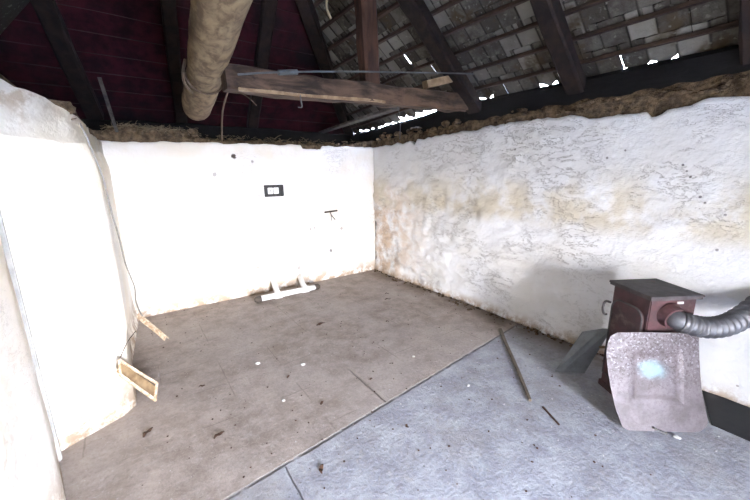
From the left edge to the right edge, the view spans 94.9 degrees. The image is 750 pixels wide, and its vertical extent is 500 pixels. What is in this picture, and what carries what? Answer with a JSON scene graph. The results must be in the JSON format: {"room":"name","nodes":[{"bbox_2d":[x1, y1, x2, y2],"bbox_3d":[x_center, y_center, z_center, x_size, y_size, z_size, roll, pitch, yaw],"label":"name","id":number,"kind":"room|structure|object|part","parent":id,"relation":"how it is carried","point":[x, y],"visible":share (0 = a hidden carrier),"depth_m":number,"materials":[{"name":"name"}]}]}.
{"room":"farm building","nodes":[
{"label":"farm building","id":0,"kind":"room"},
{"bbox_2d":[0,74,15,86],"bbox_3d":[-1.763,0.291,0.860,0.900,2.200,7.600,-10,15,-34],"label":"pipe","id":1,"kind":"structure","parent":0,"point":[1,76],"depth_m":2.31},
{"bbox_2d":[0,238,65,499],"bbox_3d":[-0.479,0.556,-0.063,0.122,2.056,4.551,-10,15,-34],"label":"wall","id":2,"kind":"structure","parent":0,"point":[30,469],"depth_m":1.34,"materials":[{"name":"white paint"}]},
{"bbox_2d":[0,210,62,460],"bbox_3d":[-1.784,0.215,1.707,0.038,1.975,0.030,-10,15,-34],"label":"trim","id":3,"kind":"structure","parent":2,"relation":"attached to","point":[4,240],"depth_m":1.74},
{"bbox_2d":[0,79,138,450],"bbox_3d":[-2.115,-0.050,2.731,0.387,2.050,2.130,-7,14,-24],"label":"wall","id":4,"kind":"structure","parent":0,"point":[73,276],"depth_m":1.93,"materials":[{"name":"white paint"}]},
{"bbox_2d":[97,77,118,131],"bbox_3d":[-2.436,-1.313,3.149,0.030,0.409,0.393,-7,14,-26],"label":"loose lath","id":5,"kind":"object","parent":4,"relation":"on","point":[105,96],"visible":1,"depth_m":3.12,"materials":[{"name":"grey wood"}]},
{"bbox_2d":[80,123,142,315],"bbox_3d":[-1.819,-0.098,2.467,0.082,1.521,0.788,-6,14,-24],"label":"cable","id":6,"kind":"object","parent":4,"relation":"attached to","point":[81,126],"visible":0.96,"depth_m":2.18,"materials":[{"name":"grey plastic"}]},
{"bbox_2d":[120,331,135,358],"bbox_3d":[-1.601,0.610,2.228,0.012,0.114,0.159,0,13,4],"label":"twig","id":7,"kind":"object","parent":4,"relation":"attached to","point":[135,331],"visible":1,"depth_m":2.22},
{"bbox_2d":[48,99,93,135],"bbox_3d":[-2.338,-0.005,2.737,0.396,1.965,1.840,-10,15,-34],"label":"wall","id":8,"kind":"structure","parent":0,"point":[66,105],"depth_m":1.89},
{"bbox_2d":[92,130,372,149],"bbox_3d":[-1.810,-0.503,4.778,3.750,2.026,0.926,-10,15,-34],"label":"wall","id":9,"kind":"structure","parent":0,"point":[112,136],"depth_m":3.72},
{"bbox_2d":[81,119,351,144],"bbox_3d":[-2.299,-1.569,4.587,4.540,0.200,0.211,-10,15,-34],"label":"wall plate","id":10,"kind":"object","parent":9,"relation":"on","point":[210,131],"visible":0.52,"depth_m":4.81,"materials":[{"name":"black wood"}]},
{"bbox_2d":[30,0,103,119],"bbox_3d":[-2.981,-1.853,3.360,0.163,0.996,1.170,-6,14,-24],"label":"rafter","id":11,"kind":"object","parent":10,"relation":"on","point":[48,13],"visible":0.98,"depth_m":3.27,"materials":[{"name":"brown wood"}]},
{"bbox_2d":[160,0,187,122],"bbox_3d":[-2.031,-2.250,3.417,0.143,1.713,2.032,-8,14,-28],"label":"rafter","id":12,"kind":"object","parent":10,"relation":"on","point":[168,7],"visible":0.83,"depth_m":3.61,"materials":[{"name":"brown wood"}]},
{"bbox_2d":[246,0,277,127],"bbox_3d":[-1.363,-2.267,4.122,0.146,1.433,1.668,-8,15,-30],"label":"rafter","id":13,"kind":"object","parent":10,"relation":"on","point":[268,9],"visible":0.77,"depth_m":3.92,"materials":[{"name":"brown wood"}]},
{"bbox_2d":[295,0,353,138],"bbox_3d":[-0.702,-2.538,4.088,0.171,2.045,3.338,1,13,10],"label":"rafter","id":14,"kind":"object","parent":10,"relation":"on","point":[306,8],"visible":0.7,"depth_m":4.15,"materials":[{"name":"brown wood"}]},
{"bbox_2d":[106,125,352,145],"bbox_3d":[-1.417,-1.420,4.399,3.270,0.160,0.289,-10,15,-34],"label":"rubble","id":15,"kind":"object","parent":9,"relation":"on","point":[127,131],"visible":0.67,"depth_m":3.75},
{"bbox_2d":[100,120,367,145],"bbox_3d":[-1.440,-1.416,4.355,3.219,0.217,0.403,-10,15,-34],"label":"straw","id":16,"kind":"object","parent":9,"relation":"on","point":[123,125],"visible":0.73,"depth_m":3.71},
{"bbox_2d":[101,141,375,316],"bbox_3d":[-1.366,-0.400,4.524,3.340,1.926,0.067,-10,15,-34],"label":"wall","id":17,"kind":"structure","parent":0,"point":[199,226],"depth_m":4.25,"materials":[{"name":"white paint"}]},
{"bbox_2d":[264,185,283,196],"bbox_3d":[-1.311,-0.766,4.454,0.255,0.144,0.034,-10,15,-34],"label":"wall switch","id":18,"kind":"object","parent":17,"relation":"attached to","point":[269,190],"visible":1,"depth_m":4.44,"materials":[{"name":"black plastic"}]},
{"bbox_2d":[324,210,337,220],"bbox_3d":[-0.635,-0.500,4.986,0.202,0.149,0.025,-9,15,-33],"label":"wall bracket","id":19,"kind":"object","parent":17,"relation":"attached to","point":[332,210],"visible":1,"depth_m":4.98,"materials":[{"name":"grey metal"}]},
{"bbox_2d":[202,138,334,145],"bbox_3d":[-2.295,-0.704,5.076,5.050,2.300,0.220,-10,15,-34],"label":"wall","id":20,"kind":"structure","parent":0,"point":[263,142],"depth_m":5.18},
{"bbox_2d":[0,0,739,133],"bbox_3d":[-0.100,-2.071,1.338,4.840,2.221,7.850,-10,15,-34],"label":"ceiling","id":21,"kind":"structure","parent":0,"point":[501,42],"depth_m":3.36,"materials":[{"name":"wood"}]},
{"bbox_2d":[325,0,331,18],"bbox_3d":[-0.313,-1.653,2.309,0.045,0.186,0.014,-10,15,-34],"label":"strip","id":22,"kind":"object","parent":21,"relation":"hanging from","point":[326,3],"visible":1,"depth_m":2.31,"materials":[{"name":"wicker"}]},
{"bbox_2d":[237,69,473,75],"bbox_3d":[0.111,-1.485,2.922,2.486,0.342,0.054,-10,16,-35],"label":"conduit","id":23,"kind":"object","parent":21,"relation":"attached to","point":[283,71],"visible":0.81,"depth_m":2.55,"materials":[{"name":"grey metal"}]},
{"bbox_2d":[59,270,749,499],"bbox_3d":[0.496,1.173,2.158,4.400,0.150,8.450,-10,15,-34],"label":"floor","id":24,"kind":"structure","parent":0,"point":[114,462],"depth_m":2.20,"materials":[{"name":"concrete"}]},
{"bbox_2d":[116,359,158,400],"bbox_3d":[-1.571,0.869,2.298,0.040,0.423,0.276,2,13,12],"label":"wooden frame","id":25,"kind":"object","parent":24,"relation":"on","point":[125,370],"visible":1,"depth_m":2.29,"materials":[{"name":"brown wood"}]},
{"bbox_3d":[-1.569,0.918,2.285,0.021,0.333,0.214,2,13,14],"label":"rail","id":26,"kind":"part","parent":25,"relation":"part of","materials":[{"name":"beige wood"}]},
{"bbox_3d":[-1.579,0.819,2.304,0.019,0.328,0.242,2,13,12],"label":"rail","id":27,"kind":"part","parent":25,"relation":"part of","materials":[{"name":"beige wood"}]},
{"bbox_2d":[143,427,152,437],"bbox_3d":[-1.406,1.121,2.120,0.029,0.012,0.076,1,13,8],"label":"dead leaf","id":28,"kind":"object","parent":24,"relation":"on","point":[149,429],"visible":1,"depth_m":2.12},
{"bbox_2d":[136,313,168,340],"bbox_3d":[-2.015,0.707,3.132,0.036,0.395,0.332,-1,13,1],"label":"leaning lath","id":29,"kind":"object","parent":24,"relation":"on","point":[142,319],"visible":1,"depth_m":3.11,"materials":[{"name":"beige wood"}]},
{"bbox_2d":[213,431,224,438],"bbox_3d":[-0.952,1.121,2.093,0.026,0.010,0.068,9,16,36],"label":"dead leaf","id":30,"kind":"object","parent":24,"relation":"on","point":[221,432],"visible":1,"depth_m":2.09,"materials":[{"name":"brown plant"}]},
{"bbox_2d":[254,274,319,302],"bbox_3d":[-1.208,0.480,4.573,0.885,0.184,0.421,-10,15,-34],"label":"pipe manifold","id":31,"kind":"object","parent":24,"relation":"on","point":[304,288],"visible":1,"depth_m":4.46,"materials":[{"name":"white plastic"}]},
{"bbox_2d":[319,464,322,473],"bbox_3d":[-0.289,1.170,1.840,0.024,0.012,0.061,-2,13,-3],"label":"dead leaf","id":32,"kind":"object","parent":24,"relation":"on","point":[321,465],"visible":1,"depth_m":1.84,"materials":[{"name":"brown plant"}]},
{"bbox_2d":[151,272,651,497],"bbox_3d":[-0.049,0.905,3.021,3.147,0.010,4.224,-10,15,-34],"label":"floor grit","id":33,"kind":"structure","parent":24,"relation":"on","point":[364,272],"depth_m":2.46,"materials":[{"name":"brown soil"}]},
{"bbox_2d":[213,286,719,492],"bbox_3d":[0.085,0.891,3.081,2.723,0.006,4.170,-10,15,-34],"label":"floor grit","id":34,"kind":"structure","parent":24,"relation":"on","point":[345,286],"depth_m":2.39,"materials":[{"name":"stone"}]},
{"bbox_2d":[374,269,603,361],"bbox_3d":[0.976,0.628,4.173,0.172,0.027,3.513,-10,15,-34],"label":"dirt","id":35,"kind":"object","parent":24,"relation":"on","point":[472,307],"visible":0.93,"depth_m":3.92,"materials":[{"name":"brown soil"}]},
{"bbox_2d":[498,328,531,400],"bbox_3d":[1.155,0.908,2.896,0.030,0.023,1.116,1,13,9],"label":"wooden stick","id":36,"kind":"object","parent":24,"relation":"on","point":[499,329],"visible":1,"depth_m":2.78,"materials":[{"name":"wood"}]},
{"bbox_2d":[542,406,559,424],"bbox_3d":[1.133,1.068,2.222,0.013,0.009,0.169,-2,13,-7],"label":"wooden splinter","id":37,"kind":"object","parent":24,"relation":"on","point":[543,407],"visible":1,"depth_m":2.21,"materials":[{"name":"wood"}]},
{"bbox_2d":[555,328,607,372],"bbox_3d":[1.605,0.778,2.659,0.324,0.369,0.211,-8,15,-29],"label":"sheet","id":38,"kind":"object","parent":24,"relation":"on","point":[585,348],"visible":0.93,"depth_m":2.68,"materials":[{"name":"grey metal"}]},
{"bbox_2d":[598,278,704,394],"bbox_3d":[1.807,0.635,2.306,0.377,0.800,0.388,-2,13,-4],"label":"stove","id":39,"kind":"object","parent":24,"relation":"on","point":[638,305],"visible":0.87,"depth_m":2.19,"materials":[{"name":"red metal"}]},
{"bbox_3d":[1.630,0.407,2.428,0.055,0.113,0.017,2,13,13],"label":"door handle","id":40,"kind":"part","parent":39,"relation":"part of","materials":[{"name":"metal"}]},
{"bbox_3d":[1.664,0.630,2.313,0.012,0.570,0.250,-2,13,-4],"label":"stove door","id":41,"kind":"part","parent":39,"relation":"part of","materials":[{"name":"metal"}]},
{"bbox_3d":[1.815,0.254,2.240,0.348,0.028,0.348,-2,13,-4],"label":"plate","id":42,"kind":"part","parent":39,"relation":"part of","materials":[{"name":"metal"}]},
{"bbox_2d":[667,296,749,338],"bbox_3d":[2.133,0.366,2.060,0.753,0.290,0.184,-3,13,-9],"label":"hose","id":43,"kind":"object","parent":39,"relation":"attached to","point":[736,320],"visible":0.99,"depth_m":2.00,"materials":[{"name":"metal"}]},
{"bbox_2d":[606,332,707,431],"bbox_3d":[1.715,0.798,2.089,0.581,0.578,0.161,0,13,3],"label":"plate","id":44,"kind":"object","parent":24,"relation":"on","point":[655,379],"visible":1,"depth_m":2.09,"materials":[{"name":"grey metal"}]},
{"bbox_2d":[652,427,667,434],"bbox_3d":[1.704,1.080,2.058,0.076,0.035,0.018,4,14,21],"label":"nail","id":45,"kind":"object","parent":24,"relation":"on","point":[658,430],"visible":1,"depth_m":2.06,"materials":[{"name":"grey metal"}]},
{"bbox_2d":[702,390,749,440],"bbox_3d":[2.315,1.069,2.127,0.400,0.021,0.530,-10,15,-34],"label":"sheet","id":46,"kind":"object","parent":24,"relation":"on","point":[730,416],"visible":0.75,"depth_m":2.19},
{"bbox_2d":[373,96,749,406],"bbox_3d":[1.906,-0.103,2.812,0.101,2.015,6.600,-10,15,-34],"label":"wall","id":47,"kind":"structure","parent":0,"point":[530,224],"depth_m":2.99,"materials":[{"name":"white paint"}]},
{"bbox_2d":[373,70,749,235],"bbox_3d":[1.826,-0.282,3.311,0.432,2.148,7.550,-10,15,-34],"label":"wall","id":48,"kind":"structure","parent":0,"point":[651,101],"depth_m":2.60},
{"bbox_2d":[351,110,464,143],"bbox_3d":[0.343,-1.697,4.982,0.196,0.380,2.592,-10,15,-34],"label":"wall plate","id":49,"kind":"object","parent":48,"relation":"on","point":[433,119],"visible":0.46,"depth_m":4.59,"materials":[{"name":"black wood"}]},
{"bbox_2d":[376,78,732,140],"bbox_3d":[1.366,-1.311,3.385,0.218,0.164,4.626,-10,15,-34],"label":"rubble","id":50,"kind":"object","parent":48,"relation":"on","point":[720,88],"visible":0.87,"depth_m":2.91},
{"bbox_2d":[464,45,749,122],"bbox_3d":[2.481,-1.123,2.007,0.209,0.266,4.803,-10,15,-34],"label":"wall plate","id":51,"kind":"object","parent":48,"relation":"on","point":[701,66],"visible":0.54,"depth_m":2.60,"materials":[{"name":"black wood"}]},
{"bbox_2d":[221,63,467,112],"bbox_3d":[-0.012,-1.405,3.107,2.559,0.243,0.185,-10,15,-34],"label":"tie beam","id":52,"kind":"structure","parent":51,"relation":"on","point":[275,86],"depth_m":2.81,"materials":[{"name":"brown wood"}]},
{"bbox_2d":[181,0,252,120],"bbox_3d":[-0.414,-1.043,1.097,0.335,0.423,6.486,-8,15,-29],"label":"pipe","id":53,"kind":"object","parent":52,"relation":"attached to","point":[214,26],"depth_m":1.99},
{"bbox_3d":[-1.395,-1.286,2.542,0.044,0.204,0.227,-5,13,-17],"label":"bark strip","id":54,"kind":"part","parent":53,"relation":"part of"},
{"bbox_2d":[221,92,227,141],"bbox_3d":[-1.099,-0.997,2.526,0.111,0.383,0.024,0,13,2],"label":"rope","id":55,"kind":"object","parent":52,"relation":"hanging from","point":[227,92],"visible":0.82,"depth_m":2.52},
{"bbox_2d":[319,107,398,132],"bbox_3d":[-0.330,-1.623,4.411,0.106,0.067,2.458,-7,14,-24],"label":"board","id":56,"kind":"object","parent":52,"relation":"attached to","point":[387,110],"visible":0.99,"depth_m":3.97,"materials":[{"name":"brown wood"}]},
{"bbox_2d":[354,0,379,83],"bbox_3d":[-0.079,-2.069,2.917,0.218,1.253,0.156,-10,15,-34],"label":"post","id":57,"kind":"object","parent":52,"relation":"on","point":[365,10],"visible":0.9,"depth_m":2.92,"materials":[{"name":"brown wood"}]},
{"bbox_2d":[422,76,452,88],"bbox_3d":[0.660,-1.700,3.471,0.391,0.166,0.094,-7,14,-27],"label":"timber offcut","id":58,"kind":"object","parent":52,"relation":"on","point":[439,81],"visible":0.85,"depth_m":3.41,"materials":[{"name":"brown wood"}]},
{"bbox_2d":[397,0,481,113],"bbox_3d":[0.166,-2.308,2.896,2.346,2.000,0.198,-10,15,-34],"label":"rafter","id":59,"kind":"object","parent":52,"relation":"on","point":[417,12],"visible":0.9,"depth_m":3.26,"materials":[{"name":"brown wood"}]},
{"bbox_2d":[530,0,585,94],"bbox_3d":[0.776,-2.131,2.056,2.358,1.993,0.160,-10,15,-34],"label":"rafter","id":60,"kind":"object","parent":51,"relation":"on","point":[549,14],"visible":0.97,"depth_m":2.61,"materials":[{"name":"brown wood"}]},
{"bbox_2d":[738,0,749,64],"bbox_3d":[1.384,-1.944,1.218,2.352,1.999,0.152,-10,16,-35],"label":"rafter","id":61,"kind":"object","parent":51,"relation":"on","point":[744,13],"visible":1,"depth_m":1.98,"materials":[{"name":"brown wood"}]}
]}

